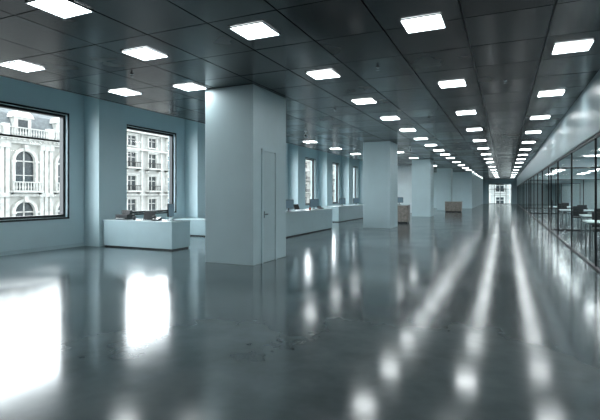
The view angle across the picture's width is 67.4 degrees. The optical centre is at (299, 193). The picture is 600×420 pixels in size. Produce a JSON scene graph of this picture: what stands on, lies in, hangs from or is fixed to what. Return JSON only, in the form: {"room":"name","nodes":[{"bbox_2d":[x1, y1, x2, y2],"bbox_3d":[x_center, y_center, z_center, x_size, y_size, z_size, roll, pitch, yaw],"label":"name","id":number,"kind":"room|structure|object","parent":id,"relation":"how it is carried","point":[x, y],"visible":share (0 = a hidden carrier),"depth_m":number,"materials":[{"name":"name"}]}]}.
{"room":"open-plan office","nodes":[
{"label":"open-plan office","id":0,"kind":"room"},
{"bbox_2d":[0,76,358,251],"bbox_3d":[4.277,-0.800,36.514,0.300,4.600,80.000,0,0,24],"label":"wall","id":1,"kind":"structure","parent":0,"point":[20,235],"depth_m":12.75,"materials":[{"name":"paint"}]},
{"bbox_2d":[0,101,68,222],"bbox_3d":[-7.133,-0.780,11.350,0.245,2.940,2.800,0,0,24],"label":"window","id":2,"kind":"structure","parent":1,"relation":"in","point":[61,215],"depth_m":12.52,"materials":[{"name":"black metal"}]},
{"bbox_2d":[0,242,84,255],"bbox_3d":[2.924,1.450,33.158,0.020,0.100,72.770,0,0,24],"label":"baseboard","id":3,"kind":"structure","parent":1,"relation":"attached to","point":[13,252],"depth_m":11.80,"materials":[{"name":"paint"}]},
{"bbox_2d":[84,96,126,246],"bbox_3d":[-5.769,-0.799,13.382,0.599,4.599,1.030,0,0,24],"label":"pilaster","id":4,"kind":"object","parent":1,"relation":"attached to","point":[105,122],"visible":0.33,"depth_m":13.00,"materials":[{"name":"paint"}]},
{"bbox_2d":[127,124,175,214],"bbox_3d":[-5.267,-0.780,15.445,0.245,2.940,2.800,0,0,24],"label":"window","id":5,"kind":"structure","parent":1,"relation":"in","point":[170,135],"depth_m":16.61,"materials":[{"name":"black metal"}]},
{"bbox_2d":[185,119,204,217],"bbox_3d":[-3.903,-0.799,17.477,0.599,4.599,1.030,0,0,24],"label":"pilaster","id":6,"kind":"object","parent":1,"relation":"attached to","point":[194,131],"visible":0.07,"depth_m":17.03,"materials":[{"name":"paint"}]},
{"bbox_2d":[288,143,304,209],"bbox_3d":[-0.171,-0.799,25.667,0.599,4.599,1.030,0,0,24],"label":"pilaster","id":7,"kind":"object","parent":1,"relation":"attached to","point":[296,154],"visible":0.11,"depth_m":25.26,"materials":[{"name":"paint"}]},
{"bbox_2d":[305,157,315,204],"bbox_3d":[0.332,-0.780,27.729,0.245,2.940,2.800,0,0,24],"label":"window","id":8,"kind":"structure","parent":1,"relation":"in","point":[309,159],"depth_m":28.91,"materials":[{"name":"black metal"}]},
{"bbox_2d":[319,151,332,206],"bbox_3d":[1.695,-0.799,29.762,0.599,4.599,1.030,0,0,24],"label":"pilaster","id":9,"kind":"object","parent":1,"relation":"attached to","point":[325,158],"visible":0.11,"depth_m":29.33,"materials":[{"name":"paint"}]},
{"bbox_2d":[333,162,338,203],"bbox_3d":[2.198,-0.780,31.824,0.245,2.940,2.800,0,0,24],"label":"window","id":10,"kind":"structure","parent":1,"relation":"in","point":[336,164],"depth_m":32.99,"materials":[{"name":"black metal"}]},
{"bbox_2d":[341,156,352,204],"bbox_3d":[3.561,-0.799,33.857,0.599,4.599,1.030,0,0,24],"label":"pilaster","id":11,"kind":"object","parent":1,"relation":"attached to","point":[346,162],"visible":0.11,"depth_m":33.41,"materials":[{"name":"paint"}]},
{"bbox_2d":[353,166,357,197],"bbox_3d":[4.064,-0.780,35.919,0.245,2.940,2.800,0,0,24],"label":"window","id":12,"kind":"structure","parent":1,"relation":"in","point":[354,167],"depth_m":37.13,"materials":[{"name":"black metal"}]},
{"bbox_2d":[359,160,362,203],"bbox_3d":[5.427,-0.799,37.951,0.599,4.599,1.030,0,0,24],"label":"pilaster","id":13,"kind":"object","parent":1,"relation":"attached to","point":[360,161],"visible":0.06,"depth_m":37.56,"materials":[{"name":"paint"}]},
{"bbox_2d":[0,204,599,419],"bbox_3d":[12.603,1.600,32.719,18.600,0.200,80.400,0,0,24],"label":"floor","id":14,"kind":"structure","parent":0,"point":[481,312],"depth_m":5.17,"materials":[{"name":"concrete"}]},
{"bbox_2d":[103,219,190,250],"bbox_3d":[-4.340,1.115,12.698,2.500,0.770,0.780,0,0,24],"label":"desk","id":15,"kind":"object","parent":14,"relation":"on","point":[164,234],"depth_m":12.29,"materials":[{"name":"plastic"}]},
{"bbox_2d":[115,210,134,219],"bbox_3d":[-5.071,0.598,12.976,0.400,0.260,0.430,0,0,19],"label":"printer","id":16,"kind":"object","parent":15,"relation":"on","point":[126,214],"visible":0.99,"depth_m":12.91,"materials":[{"name":"plastic"}]},
{"bbox_2d":[139,211,155,219],"bbox_3d":[-4.296,0.613,12.665,0.340,0.230,0.330,0,0,10],"label":"laptop","id":17,"kind":"object","parent":15,"relation":"on","point":[147,214],"visible":0.79,"depth_m":12.78,"materials":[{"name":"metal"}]},
{"bbox_2d":[150,216,161,220],"bbox_3d":[-3.955,0.663,12.372,0.220,0.130,0.220,0,0,13],"label":"desk telephone","id":18,"kind":"object","parent":15,"relation":"on","point":[155,218],"visible":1,"depth_m":12.32,"materials":[{"name":"plastic"}]},
{"bbox_2d":[167,204,173,220],"bbox_3d":[-3.577,0.498,12.455,0.200,0.460,0.420,0,0,6],"label":"computer monitor","id":19,"kind":"object","parent":15,"relation":"on","point":[170,207],"visible":0.76,"depth_m":12.38,"materials":[{"name":"plastic"}]},
{"bbox_2d":[173,218,204,236],"bbox_3d":[-3.063,1.200,16.067,3.130,0.600,0.730,0,0,24],"label":"desk","id":20,"kind":"object","parent":14,"relation":"on","point":[197,225],"depth_m":15.96,"materials":[{"name":"plastic"}]},
{"bbox_2d":[205,84,285,265],"bbox_3d":[-1.213,-0.400,10.361,1.220,3.800,1.550,0,0,24],"label":"column","id":21,"kind":"structure","parent":14,"relation":"on","point":[241,121],"depth_m":9.69,"materials":[{"name":"paint"}]},
{"bbox_2d":[261,149,276,263],"bbox_3d":[-0.674,0.260,10.000,0.055,2.480,0.680,0,0,24],"label":"door","id":22,"kind":"structure","parent":21,"relation":"attached to","point":[268,160],"depth_m":9.98,"materials":[{"name":"paint"}]},
{"bbox_2d":[286,208,331,237],"bbox_3d":[-0.190,1.065,17.065,0.930,0.870,5.730,0,0,24],"label":"desk","id":23,"kind":"object","parent":14,"relation":"on","point":[302,221],"depth_m":17.11,"materials":[{"name":"plastic"}]},
{"bbox_2d":[286,200,293,210],"bbox_3d":[-0.414,0.418,16.453,0.200,0.420,0.520,0,0,40],"label":"computer monitor","id":24,"kind":"object","parent":23,"relation":"on","point":[289,203],"visible":0.7,"depth_m":16.45,"materials":[{"name":"plastic"}]},
{"bbox_2d":[294,204,299,209],"bbox_3d":[-0.037,0.513,17.389,0.330,0.230,0.340,0,0,34],"label":"laptop","id":25,"kind":"object","parent":23,"relation":"on","point":[296,206],"visible":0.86,"depth_m":17.46,"materials":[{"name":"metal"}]},
{"bbox_2d":[309,199,318,208],"bbox_3d":[0.581,0.418,18.637,0.520,0.420,0.200,0,0,-44],"label":"computer monitor","id":26,"kind":"object","parent":23,"relation":"on","point":[312,202],"visible":0.88,"depth_m":18.62,"materials":[{"name":"plastic"}]},
{"bbox_2d":[323,204,362,221],"bbox_3d":[2.885,1.085,26.708,0.930,0.830,6.030,0,0,24],"label":"desk","id":27,"kind":"object","parent":14,"relation":"on","point":[340,213],"depth_m":24.95,"materials":[{"name":"plastic"}]},
{"bbox_2d":[339,198,344,205],"bbox_3d":[2.392,0.458,25.505,0.520,0.420,0.200,0,0,-44],"label":"computer monitor","id":28,"kind":"object","parent":27,"relation":"on","point":[341,200],"visible":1,"depth_m":25.48,"materials":[{"name":"plastic"}]},
{"bbox_2d":[353,198,358,204],"bbox_3d":[3.470,0.458,27.870,0.520,0.420,0.200,0,0,-44],"label":"computer monitor","id":29,"kind":"object","parent":27,"relation":"on","point":[355,200],"visible":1,"depth_m":27.85,"materials":[{"name":"plastic"}]},
{"bbox_2d":[363,141,397,228],"bbox_3d":[3.670,-0.400,20.471,1.220,3.800,1.500,0,0,24],"label":"column","id":30,"kind":"structure","parent":14,"relation":"on","point":[380,159],"depth_m":19.82,"materials":[{"name":"paint"}]},
{"bbox_2d":[398,204,409,222],"bbox_3d":[5.152,1.025,23.362,1.040,0.950,0.650,0,0,24],"label":"base cabinet","id":31,"kind":"object","parent":14,"relation":"on","point":[403,210],"visible":0.48,"depth_m":23.00,"materials":[{"name":"brown wood"}]},
{"bbox_2d":[398,197,402,204],"bbox_3d":[5.154,0.358,23.367,0.400,0.380,0.200,0,0,13],"label":"computer monitor","id":32,"kind":"object","parent":31,"relation":"on","point":[400,199],"visible":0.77,"depth_m":23.33,"materials":[{"name":"plastic"}]},
{"bbox_2d":[412,159,433,216],"bbox_3d":[8.369,-0.400,30.638,1.220,3.800,1.500,0,0,24],"label":"column","id":33,"kind":"structure","parent":14,"relation":"on","point":[422,169],"depth_m":29.97,"materials":[{"name":"paint"}]},
{"bbox_2d":[437,168,452,210],"bbox_3d":[13.187,-0.400,40.970,1.220,3.800,1.500,0,0,24],"label":"column","id":34,"kind":"structure","parent":14,"relation":"on","point":[444,175],"depth_m":40.34,"materials":[{"name":"paint"}]},
{"bbox_2d":[434,172,468,207],"bbox_3d":[14.402,-0.400,48.302,7.050,3.800,0.150,0,0,24],"label":"wall block","id":35,"kind":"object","parent":14,"relation":"on","point":[460,179],"depth_m":47.15,"materials":[{"name":"white paint"}]},
{"bbox_2d":[445,201,462,211],"bbox_3d":[12.788,1.050,37.465,1.340,0.900,0.750,0,0,24],"label":"base cabinet","id":36,"kind":"object","parent":14,"relation":"on","point":[450,206],"visible":0.98,"depth_m":37.13,"materials":[{"name":"brown wood"}]},
{"bbox_2d":[524,180,579,202],"bbox_3d":[26.251,0.025,47.078,5.270,2.950,0.050,0,0,24],"label":"glass wall","id":37,"kind":"structure","parent":14,"relation":"on","point":[561,182],"depth_m":46.73,"materials":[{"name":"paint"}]},
{"bbox_2d":[517,132,599,272],"bbox_3d":[16.011,0.160,31.166,0.090,2.680,80.000,0,0,24],"label":"glass wall","id":38,"kind":"structure","parent":14,"relation":"on","point":[597,135],"depth_m":12.33,"materials":[{"name":"black metal"}]},
{"bbox_2d":[559,204,566,219],"bbox_3d":[15.125,1.025,25.955,0.440,0.950,0.460,0,0,24],"label":"office chair","id":39,"kind":"object","parent":14,"relation":"on","point":[561,206],"visible":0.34,"depth_m":25.75,"materials":[{"name":"plastic"}]},
{"bbox_2d":[529,174,599,213],"bbox_3d":[20.280,0.025,33.974,5.270,2.950,0.050,0,0,24],"label":"glass wall","id":40,"kind":"structure","parent":14,"relation":"on","point":[588,176],"depth_m":34.08,"materials":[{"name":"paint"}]},
{"bbox_2d":[549,206,588,219],"bbox_3d":[15.949,1.125,26.799,2.000,0.750,1.100,0,0,24],"label":"meeting table","id":41,"kind":"object","parent":14,"relation":"on","point":[568,207],"visible":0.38,"depth_m":26.84,"materials":[{"name":"paint"}]},
{"bbox_2d":[550,158,599,230],"bbox_3d":[12.898,0.025,17.777,5.270,2.950,0.050,0,0,24],"label":"glass wall","id":42,"kind":"structure","parent":14,"relation":"on","point":[584,162],"depth_m":18.56,"materials":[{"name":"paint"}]},
{"bbox_2d":[559,209,593,225],"bbox_3d":[13.461,1.125,21.339,2.000,0.750,1.100,0,0,24],"label":"meeting table","id":43,"kind":"object","parent":14,"relation":"on","point":[561,210],"visible":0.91,"depth_m":21.27,"materials":[{"name":"paint"}]},
{"bbox_2d":[573,206,583,226],"bbox_3d":[12.637,1.025,20.495,0.440,0.950,0.460,0,0,24],"label":"office chair","id":44,"kind":"object","parent":14,"relation":"on","point":[577,210],"visible":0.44,"depth_m":20.30,"materials":[{"name":"plastic"}]},
{"bbox_2d":[577,205,588,223],"bbox_3d":[14.012,1.025,22.308,0.440,0.950,0.460,0,0,24],"label":"office chair","id":45,"kind":"object","parent":14,"relation":"on","point":[585,206],"visible":0.3,"depth_m":22.41,"materials":[{"name":"plastic"}]},
{"bbox_2d":[579,214,591,234],"bbox_3d":[10.973,1.125,15.879,1.800,0.750,1.000,0,0,24],"label":"meeting table","id":46,"kind":"object","parent":14,"relation":"on","point":[584,216],"visible":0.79,"depth_m":16.23,"materials":[{"name":"paint"}]},
{"bbox_2d":[582,220,599,248],"bbox_3d":[8.818,1.125,12.356,1.700,0.750,0.900,0,0,24],"label":"meeting table","id":47,"kind":"object","parent":14,"relation":"on","point":[589,222],"visible":1,"depth_m":12.45,"materials":[{"name":"paint"}]},
{"bbox_2d":[591,212,599,244],"bbox_3d":[8.943,1.025,13.354,0.440,0.950,0.460,0,0,24],"label":"office chair","id":48,"kind":"object","parent":14,"relation":"on","point":[593,213],"visible":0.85,"depth_m":13.55,"materials":[{"name":"plastic"}]},
{"bbox_2d":[0,0,599,178],"bbox_3d":[11.211,-2.697,33.354,10.580,0.805,80.000,0,0,24],"label":"ceiling","id":49,"kind":"structure","parent":0,"point":[483,44],"depth_m":7.76,"materials":[{"name":"black metal"}]},
{"bbox_2d":[0,61,46,72],"bbox_3d":[-4.991,-2.289,8.099,0.540,0.014,0.540,0,0,24],"label":"ceiling light panel","id":50,"kind":"object","parent":49,"relation":"in","point":[17,65],"depth_m":8.08,"materials":[{"name":"white plastic"}]},
{"bbox_2d":[24,0,93,18],"bbox_3d":[-2.938,-2.289,5.515,0.540,0.014,0.540,0,0,24],"label":"ceiling light panel","id":51,"kind":"object","parent":49,"relation":"in","point":[65,9],"depth_m":5.53,"materials":[{"name":"white plastic"}]},
{"bbox_2d":[107,89,142,95],"bbox_3d":[-3.946,-2.289,10.150,0.540,0.014,0.540,0,0,24],"label":"ceiling light panel","id":52,"kind":"object","parent":49,"relation":"in","point":[124,92],"depth_m":10.15,"materials":[{"name":"white plastic"}]},
{"bbox_2d":[120,47,168,60],"bbox_3d":[-2.534,-2.289,7.364,0.540,0.014,0.540,0,0,24],"label":"ceiling light panel","id":53,"kind":"object","parent":49,"relation":"in","point":[142,53],"depth_m":7.33,"materials":[{"name":"white plastic"}]},
{"bbox_2d":[171,83,207,90],"bbox_3d":[-2.362,-2.289,9.648,0.540,0.014,0.540,0,0,24],"label":"ceiling light panel","id":54,"kind":"object","parent":49,"relation":"in","point":[188,86],"depth_m":9.64,"materials":[{"name":"white plastic"}]},
{"bbox_2d":[228,21,280,39],"bbox_3d":[-0.631,-2.289,6.332,0.540,0.014,0.540,0,0,24],"label":"ceiling light panel","id":55,"kind":"object","parent":49,"relation":"in","point":[257,30],"depth_m":6.30,"materials":[{"name":"white plastic"}]},
{"bbox_2d":[305,69,341,79],"bbox_3d":[0.454,-2.289,8.640,0.540,0.014,0.540,0,0,24],"label":"ceiling light panel","id":56,"kind":"object","parent":49,"relation":"in","point":[324,74],"depth_m":8.62,"materials":[{"name":"white plastic"}]},
{"bbox_2d":[351,98,377,104],"bbox_3d":[1.594,-2.289,11.142,0.540,0.014,0.540,0,0,24],"label":"ceiling light panel","id":57,"kind":"object","parent":49,"relation":"in","point":[360,101],"depth_m":11.14,"materials":[{"name":"white plastic"}]},
{"bbox_2d":[380,116,400,120],"bbox_3d":[2.735,-2.289,13.645,0.540,0.014,0.540,0,0,24],"label":"ceiling light panel","id":58,"kind":"object","parent":49,"relation":"in","point":[395,117],"depth_m":13.65,"materials":[{"name":"white plastic"}]},
{"bbox_2d":[399,129,416,131],"bbox_3d":[3.875,-2.289,16.147,0.540,0.014,0.540,0,0,24],"label":"ceiling light panel","id":59,"kind":"object","parent":49,"relation":"in","point":[403,130],"depth_m":16.23,"materials":[{"name":"white plastic"}]},
{"bbox_2d":[399,13,446,33],"bbox_3d":[1.661,-2.289,6.056,0.540,0.014,0.540,0,0,24],"label":"ceiling light panel","id":60,"kind":"object","parent":49,"relation":"in","point":[433,21],"depth_m":6.04,"materials":[{"name":"white plastic"}]},
{"bbox_2d":[437,80,466,87],"bbox_3d":[3.175,-2.289,9.378,0.540,0.014,0.540,0,0,24],"label":"ceiling light panel","id":61,"kind":"object","parent":49,"relation":"in","point":[457,83],"depth_m":9.38,"materials":[{"name":"white plastic"}]},
{"bbox_2d":[455,110,476,114],"bbox_3d":[4.688,-2.289,12.699,0.540,0.014,0.540,0,0,24],"label":"ceiling light panel","id":62,"kind":"object","parent":49,"relation":"in","point":[474,111],"depth_m":12.64,"materials":[{"name":"white plastic"}]},
{"bbox_2d":[466,128,482,130],"bbox_3d":[6.202,-2.289,16.021,0.540,0.014,0.540,0,0,24],"label":"ceiling light panel","id":63,"kind":"object","parent":49,"relation":"in","point":[475,129],"depth_m":15.98,"materials":[{"name":"white plastic"}]},
{"bbox_2d":[525,131,541,133],"bbox_3d":[8.665,-2.289,16.722,0.540,0.014,0.540,0,0,24],"label":"ceiling light panel","id":64,"kind":"object","parent":49,"relation":"in","point":[530,132],"depth_m":16.76,"materials":[{"name":"white plastic"}]},
{"bbox_2d":[529,115,550,119],"bbox_3d":[7.193,-2.289,13.492,0.540,0.014,0.540,0,0,24],"label":"ceiling light panel","id":65,"kind":"object","parent":49,"relation":"in","point":[534,117],"depth_m":13.47,"materials":[{"name":"white plastic"}]},
{"bbox_2d":[537,90,565,96],"bbox_3d":[5.721,-2.289,10.262,0.540,0.014,0.540,0,0,24],"label":"ceiling light panel","id":66,"kind":"object","parent":49,"relation":"in","point":[558,92],"depth_m":10.25,"materials":[{"name":"white plastic"}]},
{"bbox_2d":[551,39,594,54],"bbox_3d":[4.248,-2.289,7.031,0.540,0.014,0.540,0,0,24],"label":"ceiling light panel","id":67,"kind":"object","parent":49,"relation":"in","point":[578,46],"depth_m":7.03,"materials":[{"name":"white plastic"}]},
{"bbox_2d":[398,165,411,212],"bbox_3d":[8.669,-0.400,36.325,2.850,3.800,0.300,0,0,24],"label":"wall partition","id":68,"kind":"structure","parent":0,"point":[405,171],"depth_m":36.24,"materials":[{"name":"paint"}]},
{"bbox_2d":[469,172,482,208],"bbox_3d":[22.857,-0.400,57.993,0.300,3.800,25.500,0,0,24],"label":"wall","id":69,"kind":"structure","parent":0,"point":[475,182],"depth_m":51.83,"materials":[{"name":"white paint"}]},
{"bbox_2d":[483,179,556,203],"bbox_3d":[29.233,-0.800,69.209,18.600,4.600,0.200,0,0,24],"label":"wall","id":70,"kind":"structure","parent":0,"point":[533,187],"depth_m":67.27,"materials":[{"name":"paint"}]},
{"bbox_2d":[489,184,511,203],"bbox_3d":[30.500,0.000,68.615,3.200,3.000,0.070,0,0,24],"label":"window","id":71,"kind":"structure","parent":70,"relation":"in","point":[498,193],"depth_m":68.58,"materials":[{"name":"clear glass"}]},
{"bbox_2d":[517,69,599,185],"bbox_3d":[16.025,-2.140,31.160,0.120,1.920,80.000,0,0,24],"label":"wall","id":72,"kind":"structure","parent":0,"point":[581,122],"depth_m":11.73,"materials":[{"name":"paint"}]},
{"bbox_2d":[522,137,599,183],"bbox_3d":[18.482,-1.525,30.041,5.280,0.150,80.000,0,0,24],"label":"ceiling","id":73,"kind":"structure","parent":0,"point":[589,149],"depth_m":17.88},
{"bbox_2d":[559,180,599,209],"bbox_3d":[20.975,-0.800,28.904,0.200,4.600,80.000,0,0,24],"label":"wall","id":74,"kind":"structure","parent":0,"point":[589,185],"depth_m":45.00,"materials":[{"name":"paint"}]},
{"label":"outside","id":75,"kind":"structure","parent":0,"visible":0},
{"bbox_3d":[-10.737,9.660,62.588,48.550,0.280,195.000,0,0,24],"label":"street","id":76,"kind":"object","parent":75,"visible":0},
{"bbox_2d":[0,108,59,216],"bbox_3d":[-35.441,0.200,39.065,9.100,18.600,42.300,0,0,24],"label":"classical building","id":77,"kind":"structure","parent":76,"relation":"on","point":[29,142],"depth_m":46.47,"materials":[{"name":"stone"}]},
{"bbox_2d":[127,129,334,210],"bbox_3d":[-4.285,0.150,107.672,8.900,18.700,107.600,0,0,24],"label":"apartment building","id":78,"kind":"structure","parent":76,"relation":"on","point":[147,153],"depth_m":62.06,"materials":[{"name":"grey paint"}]},
{"bbox_2d":[353,168,353,197],"bbox_3d":[59.756,0.150,92.058,107.600,18.700,8.900,0,0,24],"label":"apartment building","id":79,"kind":"structure","parent":76,"relation":"on","point":[353,168],"depth_m":109.45,"materials":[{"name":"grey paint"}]}
]}

